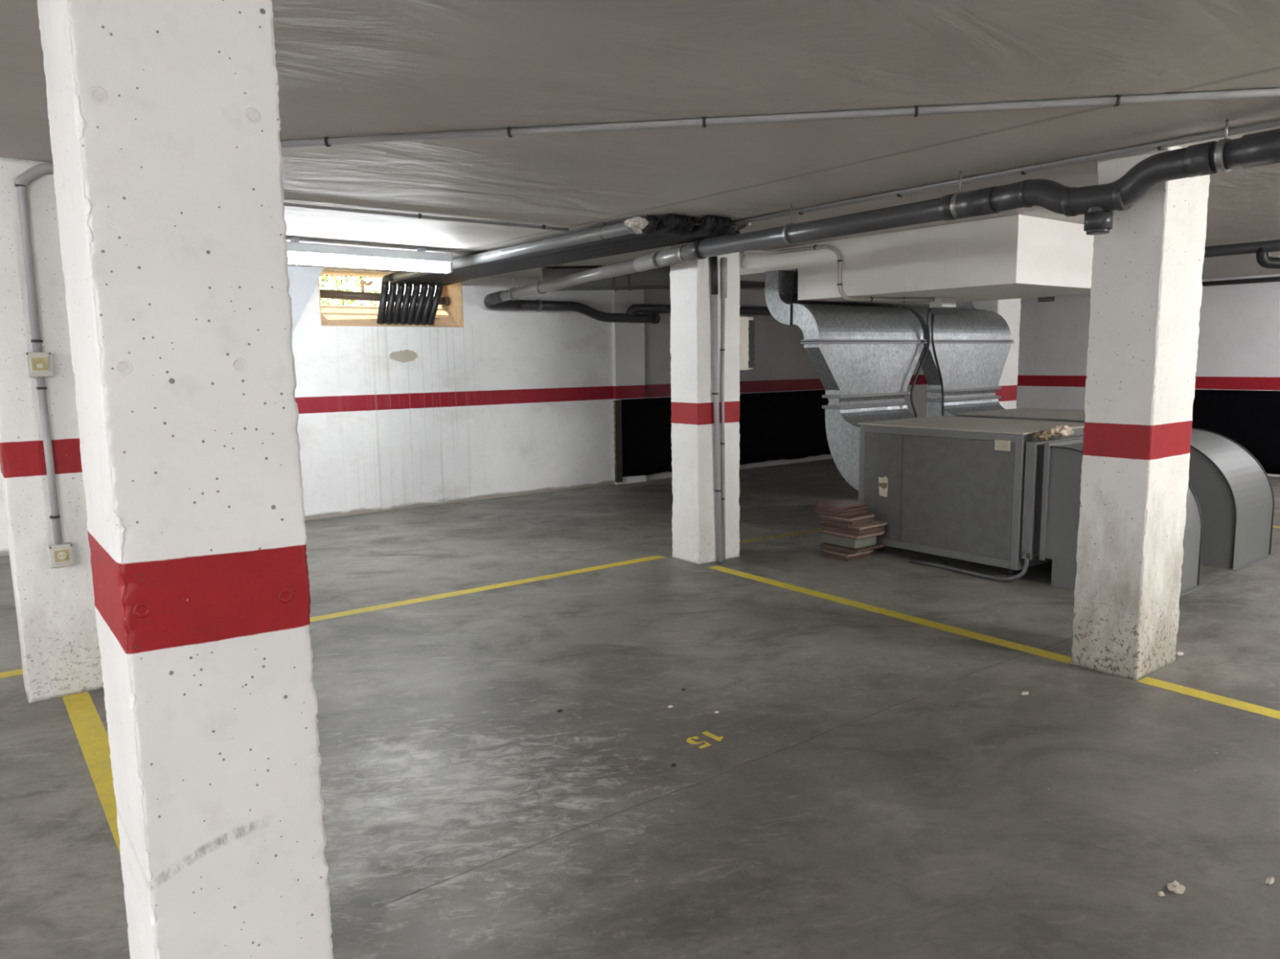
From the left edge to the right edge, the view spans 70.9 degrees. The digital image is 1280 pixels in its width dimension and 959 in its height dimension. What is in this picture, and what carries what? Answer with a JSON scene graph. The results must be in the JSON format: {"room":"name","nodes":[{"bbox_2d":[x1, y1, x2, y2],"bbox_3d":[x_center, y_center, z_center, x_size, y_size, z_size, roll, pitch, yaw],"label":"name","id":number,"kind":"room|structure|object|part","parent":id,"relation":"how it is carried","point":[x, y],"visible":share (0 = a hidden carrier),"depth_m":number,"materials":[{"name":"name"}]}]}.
{"room":"parking garage","nodes":[
{"label":"parking garage","id":0,"kind":"room"},
{"bbox_2d":[0,276,927,556],"bbox_3d":[-2.783,-0.913,9.432,19.500,2.450,0.500,-7,10,-37],"label":"wall","id":1,"kind":"structure","parent":0,"point":[503,403],"depth_m":9.88,"materials":[{"name":"paint"}]},
{"bbox_2d":[287,266,324,333],"bbox_3d":[-3.688,-1.238,8.310,1.575,1.480,0.100,-7,10,-37],"label":"wall","id":2,"kind":"structure","parent":1,"relation":"attached to","point":[303,280],"depth_m":8.54,"materials":[{"name":"grey paint"}]},
{"bbox_2d":[318,268,463,327],"bbox_3d":[-2.667,-1.870,9.402,1.535,0.548,0.498,-7,10,-37],"label":"window","id":3,"kind":"structure","parent":1,"relation":"in","point":[451,315],"depth_m":9.31,"materials":[{"name":"paint"}]},
{"bbox_2d":[320,280,449,306],"bbox_3d":[-2.709,-1.965,9.433,1.486,0.242,0.100,-7,10,-37],"label":"pipe","id":4,"kind":"object","parent":3,"relation":"attached to","point":[326,294],"visible":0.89,"depth_m":9.26,"materials":[{"name":"paint"}]},
{"bbox_3d":[-2.641,-1.705,9.393,1.511,0.223,0.418,-7,10,-37],"label":"sill","id":5,"kind":"part","parent":3,"relation":"part of","materials":[{"name":"paint"}]},
{"bbox_3d":[-2.186,-1.970,9.951,0.068,0.486,0.080,-7,10,-37],"label":"panel","id":6,"kind":"part","parent":3,"relation":"part of","materials":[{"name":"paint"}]},
{"bbox_2d":[611,289,646,484],"bbox_3d":[-0.133,-1.173,11.091,0.450,2.450,0.060,-7,10,-37],"label":"pillar","id":7,"kind":"structure","parent":1,"relation":"attached to","point":[628,338],"depth_m":11.00,"materials":[{"name":"paint"}]},
{"bbox_2d":[613,389,831,482],"bbox_3d":[1.588,-0.686,12.418,4.811,1.013,0.039,-7,10,-37],"label":"sheet","id":8,"kind":"object","parent":1,"relation":"attached to","point":[775,425],"visible":0.7,"depth_m":12.37,"materials":[{"name":"black plastic"}]},
{"bbox_2d":[0,458,1279,958],"bbox_3d":[2.170,1.224,3.227,19.500,0.250,16.600,-7,10,-37],"label":"floor","id":9,"kind":"structure","parent":0,"point":[875,785],"depth_m":3.47,"materials":[{"name":"concrete"}]},
{"bbox_2d":[0,157,103,702],"bbox_3d":[-2.777,-0.211,4.254,0.433,2.450,0.323,-7,10,-37],"label":"concrete pillar","id":10,"kind":"structure","parent":9,"relation":"on","point":[61,656],"depth_m":4.10,"materials":[{"name":"paint"}]},
{"bbox_2d":[14,163,53,351],"bbox_3d":[-2.554,-0.997,4.097,0.439,0.844,0.047,-7,10,-37],"label":"conduit","id":11,"kind":"object","parent":10,"relation":"attached to","point":[22,181],"visible":0.9,"depth_m":3.97,"materials":[{"name":"grey plastic"}]},
{"bbox_2d":[24,351,53,377],"bbox_3d":[-2.694,-0.515,4.028,0.100,0.112,0.071,-7,10,-37],"label":"wall switch","id":12,"kind":"object","parent":10,"relation":"attached to","point":[37,364],"visible":1,"depth_m":4.00,"materials":[{"name":"grey plastic"}]},
{"bbox_3d":[-2.681,-0.516,4.010,0.072,0.074,0.007,-7,10,-37],"label":"lid","id":13,"kind":"part","parent":12,"relation":"part of","materials":[{"name":"beige plastic"}]},
{"bbox_2d":[35,377,62,544],"bbox_3d":[-2.698,-0.090,4.099,0.040,0.790,0.040,-7,10,-37],"label":"conduit","id":14,"kind":"object","parent":10,"relation":"attached to","point":[41,387],"visible":0.98,"depth_m":4.09,"materials":[{"name":"grey plastic"}]},
{"bbox_2d":[47,542,75,568],"bbox_3d":[-2.675,0.351,4.151,0.098,0.105,0.070,-7,10,-37],"label":"power socket","id":15,"kind":"object","parent":10,"relation":"attached to","point":[62,555],"visible":1,"depth_m":4.13,"materials":[{"name":"grey plastic"}]},
{"bbox_3d":[-2.661,0.350,4.133,0.071,0.069,0.007,-7,10,-37],"label":"lid","id":16,"kind":"part","parent":15,"relation":"part of","materials":[{"name":"beige plastic"}]},
{"bbox_2d":[62,691,119,853],"bbox_3d":[-1.855,1.154,3.203,0.113,0.001,2.715,-7,10,-37],"label":"parking line","id":17,"kind":"object","parent":9,"relation":"on","point":[91,735],"visible":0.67,"depth_m":3.67,"materials":[{"name":"yellow paint"}]},
{"bbox_2d":[37,0,333,958],"bbox_3d":[-0.889,0.098,1.786,0.321,2.450,0.420,-7,10,-37],"label":"concrete pillar","id":18,"kind":"structure","parent":9,"relation":"on","point":[163,115],"depth_m":1.60,"materials":[{"name":"paint"}]},
{"bbox_2d":[0,555,664,678],"bbox_3d":[-2.760,0.938,4.890,7.332,0.001,0.100,-6,10,-36],"label":"parking line","id":19,"kind":"object","parent":9,"relation":"on","point":[20,672],"visible":0.56,"depth_m":6.03,"materials":[{"name":"yellow paint"}]},
{"bbox_2d":[669,242,740,564],"bbox_3d":[0.499,-0.607,6.852,0.429,2.450,0.323,-7,10,-37],"label":"concrete pillar","id":20,"kind":"structure","parent":9,"relation":"on","point":[694,518],"depth_m":6.73,"materials":[{"name":"paint"}]},
{"bbox_2d":[711,256,723,562],"bbox_3d":[0.574,-0.495,6.685,0.105,2.270,0.052,-7,10,-37],"label":"conduit","id":21,"kind":"object","parent":20,"relation":"attached to","point":[714,276],"visible":1,"depth_m":6.66,"materials":[{"name":"grey plastic"}]},
{"bbox_2d":[720,257,727,560],"bbox_3d":[0.630,-0.503,6.738,0.054,2.269,0.044,-7,10,-37],"label":"conduit","id":22,"kind":"object","parent":20,"relation":"attached to","point":[724,260],"visible":1,"depth_m":6.70,"materials":[{"name":"grey plastic"}]},
{"bbox_2d":[738,316,754,370],"bbox_3d":[0.740,-1.057,6.990,0.201,0.407,0.224,-7,10,-37],"label":"electrical box","id":23,"kind":"object","parent":20,"relation":"attached to","point":[746,347],"visible":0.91,"depth_m":6.92,"materials":[{"name":"beige plastic"}]},
{"bbox_2d":[686,731,723,749],"bbox_3d":[0.267,1.062,3.672,0.150,0.001,0.112,-7,10,-37],"label":"painted number","id":24,"kind":"object","parent":9,"relation":"on","point":[689,740],"visible":1,"depth_m":3.67,"materials":[{"name":"yellow paint"}]},
{"bbox_2d":[739,528,822,543],"bbox_3d":[1.225,0.489,7.809,1.363,0.001,0.090,-6,9,-32],"label":"line marking","id":25,"kind":"object","parent":9,"relation":"on","point":[820,529],"visible":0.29,"depth_m":7.80,"materials":[{"name":"yellow paint"}]},
{"bbox_2d":[818,542,884,561],"bbox_3d":[1.643,0.547,7.017,0.419,0.084,0.363,-7,10,-37],"label":"stack","id":26,"kind":"object","parent":9,"relation":"on","point":[877,544],"depth_m":6.90,"materials":[{"name":"brown ceramic"}]},
{"bbox_2d":[821,533,875,549],"bbox_3d":[1.630,0.464,7.017,0.261,0.079,0.350,-7,10,-37],"label":"wrapped package","id":27,"kind":"object","parent":26,"relation":"on","point":[828,539],"visible":0.73,"depth_m":6.91},
{"bbox_2d":[813,498,888,540],"bbox_3d":[1.627,0.303,6.968,0.449,0.252,0.391,-7,10,-37],"label":"stack","id":28,"kind":"object","parent":27,"relation":"on","point":[837,504],"depth_m":6.87,"materials":[{"name":"brown ceramic"}]},
{"bbox_2d":[706,565,1071,663],"bbox_3d":[1.365,0.784,5.617,0.110,0.001,2.730,-7,10,-37],"label":"line marking","id":29,"kind":"object","parent":9,"relation":"on","point":[1011,645],"visible":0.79,"depth_m":5.32,"materials":[{"name":"yellow paint"}]},
{"bbox_2d":[910,552,1029,581],"bbox_3d":[2.323,0.561,6.382,0.133,0.208,0.889,-7,10,-37],"label":"hose","id":30,"kind":"object","parent":9,"relation":"on","point":[1023,572],"visible":1,"depth_m":6.23,"materials":[{"name":"plastic"}]},
{"bbox_2d":[857,415,1084,577],"bbox_3d":[2.600,0.071,6.971,1.124,1.018,1.394,-7,10,-37],"label":"air handling unit","id":31,"kind":"object","parent":9,"relation":"on","point":[948,486],"visible":0.75,"depth_m":6.55,"materials":[{"name":"grey metal"}]},
{"bbox_3d":[1.888,0.050,6.992,0.007,0.816,0.348,-7,10,-37],"label":"panel","id":32,"kind":"part","parent":31,"relation":"part of","materials":[{"name":"grey metal"}]},
{"bbox_3d":[2.599,0.043,6.967,1.092,0.926,1.362,-7,10,-37],"label":"casing","id":33,"kind":"part","parent":31,"relation":"part of","materials":[{"name":"grey metal"}]},
{"bbox_3d":[2.272,0.112,6.496,0.007,0.816,0.896,-7,10,-37],"label":"panel","id":34,"kind":"part","parent":31,"relation":"part of","materials":[{"name":"grey metal"}]},
{"bbox_3d":[2.593,-0.426,6.903,1.124,0.014,1.394,-7,10,-37],"label":"lid","id":35,"kind":"part","parent":31,"relation":"part of","materials":[{"name":"grey metal"}]},
{"bbox_2d":[995,440,1008,449],"bbox_3d":[2.481,-0.235,6.149,0.001,0.051,0.094,-7,10,-37],"label":"label","id":36,"kind":"object","parent":31,"relation":"attached to","point":[1000,445],"depth_m":6.15,"materials":[{"name":"beige paper"}]},
{"bbox_2d":[971,298,1021,408],"bbox_3d":[3.707,-1.002,9.444,0.432,2.450,0.323,-7,10,-37],"label":"concrete pillar","id":37,"kind":"structure","parent":9,"relation":"on","point":[1009,309],"depth_m":9.30,"materials":[{"name":"paint"}]},
{"bbox_2d":[956,408,1084,422],"bbox_3d":[3.648,-0.059,7.787,1.094,1.028,1.359,-7,10,-37],"label":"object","id":38,"kind":"object","parent":9,"relation":"on","point":[1029,414],"visible":0.1,"depth_m":7.71,"materials":[{"name":"grey metal"}]},
{"bbox_3d":[3.648,-0.086,7.783,1.070,0.944,1.335,-7,10,-37],"label":"frame","id":39,"kind":"part","parent":38,"relation":"part of","materials":[{"name":"grey metal"}]},
{"bbox_2d":[1021,691,1028,695],"bbox_3d":[1.769,0.980,4.119,0.062,0.005,0.029,-7,10,-37],"label":"chip","id":40,"kind":"object","parent":9,"relation":"on","point":[1024,693],"visible":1,"depth_m":4.11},
{"bbox_2d":[1021,435,1204,595],"bbox_3d":[3.169,0.228,5.995,0.770,0.955,0.860,-7,10,-37],"label":"ventilation duct","id":41,"kind":"object","parent":9,"relation":"on","point":[1053,467],"visible":0.39,"depth_m":5.94,"materials":[{"name":"grey metal"}]},
{"bbox_2d":[1032,430,1053,440],"bbox_3d":[2.702,-0.296,6.029,0.178,0.072,0.107,-7,10,-37],"label":"crumpled paper","id":42,"kind":"object","parent":41,"relation":"on","point":[1041,435],"visible":1,"depth_m":5.99,"materials":[{"name":"beige paper"}]},
{"bbox_2d":[1050,423,1074,438],"bbox_3d":[2.885,-0.332,6.155,0.231,0.093,0.112,-7,10,-37],"label":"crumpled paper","id":43,"kind":"object","parent":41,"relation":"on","point":[1060,431],"visible":1,"depth_m":6.11,"materials":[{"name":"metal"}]},
{"bbox_2d":[1071,145,1210,680],"bbox_3d":[2.417,-0.294,4.354,0.448,2.450,0.319,-7,10,-37],"label":"concrete pillar","id":44,"kind":"structure","parent":9,"relation":"on","point":[1145,301],"depth_m":4.22,"materials":[{"name":"paint"}]},
{"bbox_2d":[1156,891,1164,896],"bbox_3d":[1.497,1.191,2.583,0.021,0.006,0.022,-1,8,0],"label":"chip","id":45,"kind":"object","parent":9,"relation":"on","point":[1158,893],"visible":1,"depth_m":2.58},
{"bbox_2d":[1167,880,1185,893],"bbox_3d":[1.557,1.184,2.610,0.064,0.012,0.047,-7,10,-37],"label":"chip","id":46,"kind":"object","parent":9,"relation":"on","point":[1175,886],"visible":1,"depth_m":2.60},
{"bbox_2d":[1175,651,1183,656],"bbox_3d":[2.780,0.894,4.622,0.061,0.012,0.035,-7,10,-37],"label":"chip","id":47,"kind":"object","parent":9,"relation":"on","point":[1180,653],"visible":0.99,"depth_m":4.61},
{"bbox_2d":[1137,676,1279,719],"bbox_3d":[3.853,1.190,2.377,0.100,0.001,4.820,-7,10,-37],"label":"line marking","id":48,"kind":"object","parent":9,"relation":"on","point":[1273,713],"visible":1,"depth_m":4.04,"materials":[{"name":"yellow paint"}]},
{"bbox_2d":[1188,427,1275,571],"bbox_3d":[4.247,0.097,6.855,0.770,0.955,0.862,-7,10,-37],"label":"ventilation duct","id":49,"kind":"object","parent":9,"relation":"on","point":[1233,492],"visible":0.61,"depth_m":6.51,"materials":[{"name":"grey metal"}]},
{"bbox_2d":[1265,876,1274,884],"bbox_3d":[1.853,1.178,2.640,0.060,0.007,0.020,-7,10,-37],"label":"chip","id":50,"kind":"object","parent":9,"relation":"on","point":[1269,881],"visible":1,"depth_m":2.63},
{"bbox_2d":[0,0,1279,290],"bbox_3d":[2.115,-1.479,2.885,19.500,0.300,16.660,-7,10,-37],"label":"ceiling","id":51,"kind":"structure","parent":0,"point":[344,68],"depth_m":3.18,"materials":[{"name":"white paint"}]},
{"bbox_2d":[286,237,453,273],"bbox_3d":[-2.142,-1.722,6.912,1.520,0.187,0.136,-8,10,-41],"label":"ceiling lamp","id":52,"kind":"object","parent":51,"relation":"attached to","point":[298,253],"visible":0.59,"depth_m":6.89,"materials":[{"name":"white plastic"}]},
{"bbox_2d":[287,251,448,272],"bbox_3d":[-2.141,-1.670,6.919,1.460,0.080,0.100,-8,10,-41],"label":"diffuser","id":53,"kind":"object","parent":52,"relation":"attached to","point":[336,259],"depth_m":6.91,"materials":[{"name":"white"}]},
{"bbox_2d":[283,201,568,231],"bbox_3d":[-1.639,-1.592,5.325,2.900,0.030,0.048,-7,10,-37],"label":"conduit","id":54,"kind":"object","parent":51,"relation":"attached to","point":[420,215],"visible":0.62,"depth_m":5.52,"materials":[{"name":"grey plastic"}]},
{"bbox_2d":[376,216,648,324],"bbox_3d":[-1.331,-1.641,7.496,0.205,0.525,4.501,-7,10,-37],"label":"pipe","id":55,"kind":"object","parent":51,"relation":"attached to","point":[636,224],"visible":0.89,"depth_m":6.72,"materials":[{"name":"grey metal"}]},
{"bbox_2d":[384,215,658,324],"bbox_3d":[-1.239,-1.651,7.544,0.171,0.530,4.534,-7,10,-37],"label":"vent pipe","id":56,"kind":"object","parent":51,"relation":"attached to","point":[650,228],"visible":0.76,"depth_m":6.90,"materials":[{"name":"black rubber"}]},
{"bbox_2d":[391,213,679,324],"bbox_3d":[-1.136,-1.654,7.544,0.180,0.535,4.659,-7,10,-37],"label":"vent pipe","id":57,"kind":"object","parent":51,"relation":"attached to","point":[670,222],"visible":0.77,"depth_m":6.91,"materials":[{"name":"black rubber"}]},
{"bbox_2d":[398,215,688,324],"bbox_3d":[-1.077,-1.660,7.601,0.189,0.531,4.640,-7,10,-37],"label":"vent pipe","id":58,"kind":"object","parent":51,"relation":"attached to","point":[682,224],"visible":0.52,"depth_m":7.20,"materials":[{"name":"black rubber"}]},
{"bbox_2d":[405,216,695,324],"bbox_3d":[-1.016,-1.668,7.654,0.198,0.532,4.629,-7,10,-37],"label":"vent pipe","id":59,"kind":"object","parent":51,"relation":"attached to","point":[688,229],"visible":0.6,"depth_m":7.67,"materials":[{"name":"black plastic"}]},
{"bbox_2d":[413,214,717,325],"bbox_3d":[-0.917,-1.670,7.660,0.206,0.533,4.741,-7,10,-37],"label":"vent pipe","id":60,"kind":"object","parent":51,"relation":"attached to","point":[706,225],"visible":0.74,"depth_m":6.81,"materials":[{"name":"black plastic"}]},
{"bbox_2d":[419,216,724,325],"bbox_3d":[-0.856,-1.678,7.714,0.215,0.534,4.727,-7,10,-37],"label":"vent pipe","id":61,"kind":"object","parent":51,"relation":"attached to","point":[430,294],"visible":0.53,"depth_m":7.72,"materials":[{"name":"black plastic"}]},
{"bbox_2d":[426,217,731,325],"bbox_3d":[-0.795,-1.685,7.768,0.224,0.534,4.716,-7,10,-37],"label":"vent pipe","id":62,"kind":"object","parent":51,"relation":"attached to","point":[726,222],"visible":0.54,"depth_m":7.40,"materials":[{"name":"black plastic"}]},
{"bbox_2d":[542,266,764,290],"bbox_3d":[0.294,-2.033,9.041,2.500,0.206,0.494,-1,8,1],"label":"ventilation duct","id":63,"kind":"object","parent":51,"relation":"hanging from","point":[660,277],"visible":0.39,"depth_m":8.81,"materials":[{"name":"grey metal"}]},
{"bbox_2d":[724,223,740,236],"bbox_3d":[0.633,-1.715,6.260,0.117,0.130,0.528,1,8,11],"label":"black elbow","id":64,"kind":"object","parent":51,"relation":"attached to","point":[732,231],"visible":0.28,"depth_m":6.04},
{"bbox_2d":[737,222,751,231],"bbox_3d":[0.716,-1.744,6.175,0.029,0.043,0.172,-4,8,-20],"label":"conduit","id":65,"kind":"object","parent":51,"relation":"attached to","point":[746,225],"visible":0.86,"depth_m":6.16,"materials":[{"name":"plastic"}]},
{"bbox_2d":[738,245,798,281],"bbox_3d":[1.615,-1.952,8.249,1.551,0.186,1.190,-7,10,-37],"label":"ceiling beam","id":66,"kind":"structure","parent":51,"relation":"attached to","point":[757,264],"depth_m":7.69,"materials":[{"name":"paint"}]},
{"bbox_2d":[790,268,796,325],"bbox_3d":[1.271,-1.506,7.442,0.076,0.473,0.005,-7,10,-37],"label":"wire","id":67,"kind":"object","parent":66,"relation":"hanging from","point":[796,268],"visible":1,"depth_m":7.43,"materials":[{"name":"grey metal"}]},
{"bbox_2d":[763,270,927,490],"bbox_3d":[1.914,-0.874,7.813,1.440,1.842,0.947,-7,10,-37],"label":"ventilation duct","id":68,"kind":"object","parent":66,"relation":"hanging from","point":[864,357],"visible":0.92,"depth_m":7.57,"materials":[{"name":"metal"}]},
{"bbox_2d":[785,292,797,298],"bbox_3d":[1.353,-1.562,7.587,0.340,0.074,0.106,-6,9,-33],"label":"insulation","id":69,"kind":"object","parent":68,"relation":"attached to","point":[794,295],"visible":0.42,"depth_m":7.50,"materials":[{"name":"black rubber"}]},
{"bbox_2d":[886,302,1013,417],"bbox_3d":[3.071,-1.008,8.690,1.405,1.842,0.947,-7,10,-37],"label":"ventilation duct","id":70,"kind":"object","parent":66,"relation":"hanging from","point":[972,346],"visible":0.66,"depth_m":8.52,"materials":[{"name":"metal"}]},
{"bbox_2d":[930,314,944,415],"bbox_3d":[2.702,-0.739,8.168,0.223,1.501,0.041,-5,9,-31],"label":"hanging cable","id":71,"kind":"object","parent":70,"relation":"hanging from","point":[932,315],"visible":0.72,"depth_m":8.12,"materials":[{"name":"black plastic"}]},
{"bbox_2d":[280,88,1279,147],"bbox_3d":[1.284,-1.352,3.267,7.193,0.040,0.067,0,8,8],"label":"conduit","id":72,"kind":"object","parent":51,"relation":"attached to","point":[1116,100],"visible":0.94,"depth_m":3.35,"materials":[{"name":"grey plastic"}]},
{"bbox_2d":[484,119,1279,324],"bbox_3d":[0.701,-1.727,7.772,4.687,0.484,10.736,-1,8,-1],"label":"drain pipe","id":73,"kind":"object","parent":51,"relation":"hanging from","point":[1096,202],"visible":0.99,"depth_m":4.46,"materials":[{"name":"grey plastic"}]},
{"bbox_3d":[0.905,-1.589,5.377,0.009,0.119,0.009,-3,8,-15],"label":"hanger rod","id":74,"kind":"part","parent":73,"relation":"part of","materials":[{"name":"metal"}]},
{"bbox_3d":[1.599,-1.482,4.479,0.009,0.109,0.009,4,9,30],"label":"hanger rod","id":75,"kind":"part","parent":73,"relation":"part of","materials":[{"name":"metal"}]},
{"bbox_3d":[2.317,-1.381,3.548,0.009,0.078,0.009,4,9,30],"label":"hanger rod","id":76,"kind":"part","parent":73,"relation":"part of","materials":[{"name":"metal"}]},
{"bbox_2d":[797,213,1093,305],"bbox_3d":[2.525,-1.683,7.131,1.603,0.444,1.930,-7,10,-37],"label":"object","id":77,"kind":"structure","parent":51,"relation":"attached to","point":[1013,256],"depth_m":6.40,"materials":[{"name":"paint"}]},
{"bbox_2d":[741,244,934,302],"bbox_3d":[1.452,-1.665,7.321,1.726,0.467,0.763,-3,8,-19],"label":"conduit","id":78,"kind":"object","parent":77,"relation":"attached to","point":[744,257],"visible":0.87,"depth_m":7.12,"materials":[{"name":"beige plastic"}]},
{"bbox_2d":[910,306,933,417],"bbox_3d":[2.481,-0.726,7.830,0.195,1.570,0.565,0,8,5],"label":"hanging cable","id":79,"kind":"object","parent":77,"relation":"hanging from","point":[929,308],"visible":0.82,"depth_m":7.98,"materials":[{"name":"black plastic"}]},
{"bbox_2d":[929,297,956,308],"bbox_3d":[2.478,-1.447,7.347,0.200,0.079,0.120,-7,10,-37],"label":"junction box","id":80,"kind":"object","parent":77,"relation":"attached to","point":[940,302],"visible":1,"depth_m":7.29,"materials":[{"name":"grey plastic"}]},
{"bbox_2d":[730,119,1279,225],"bbox_3d":[2.275,-1.448,3.875,0.059,0.040,5.620,-7,10,-37],"label":"conduit","id":81,"kind":"object","parent":51,"relation":"attached to","point":[1160,145],"visible":0.93,"depth_m":4.31,"materials":[{"name":"grey plastic"}]},
{"bbox_2d":[1204,239,1279,268],"bbox_3d":[4.784,-1.862,7.718,0.452,0.224,5.700,-7,10,-37],"label":"drain pipe","id":82,"kind":"object","parent":51,"relation":"attached to","point":[1262,249],"visible":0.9,"depth_m":7.18,"materials":[{"name":"grey plastic"}]},
{"bbox_2d":[926,274,1279,476],"bbox_3d":[9.823,-0.967,8.588,0.400,2.450,16.160,-7,10,-37],"label":"wall","id":83,"kind":"structure","parent":0,"point":[1238,342],"depth_m":11.53,"materials":[{"name":"paint"}]},
{"bbox_2d":[1038,296,1054,302],"bbox_3d":[5.932,-2.643,13.118,0.015,0.087,0.240,-7,10,-37],"label":"air vent","id":84,"kind":"object","parent":83,"relation":"in","point":[1049,298],"visible":0.8,"depth_m":13.11,"materials":[{"name":"grey plastic"}]},
{"bbox_2d":[1191,389,1279,474],"bbox_3d":[8.164,-0.510,10.499,0.016,1.020,4.700,-7,10,-37],"label":"sheet","id":85,"kind":"object","parent":83,"relation":"attached to","point":[1251,419],"visible":0.34,"depth_m":11.22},
{"bbox_2d":[1201,276,1279,286],"bbox_3d":[8.494,-2.272,9.709,0.060,0.060,9.400,-7,10,-37],"label":"pipe","id":86,"kind":"object","parent":83,"relation":"attached to","point":[1271,279],"visible":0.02,"depth_m":11.07,"materials":[{"name":"grey plastic"}]},
{"label":"outside","id":87,"kind":"structure","parent":0,"visible":0},
{"bbox_3d":[-3.969,-1.951,11.585,8.000,0.160,4.540,-7,10,-37],"label":"ground","id":88,"kind":"structure","parent":87,"visible":0},
{"bbox_2d":[319,275,378,306],"bbox_3d":[-4.583,-2.595,10.227,3.197,1.622,1.111,-7,10,-37],"label":"leafy shrub","id":89,"kind":"object","parent":88,"relation":"on","point":[324,277],"visible":0.02,"depth_m":10.81,"materials":[{"name":"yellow plant"}]}
]}

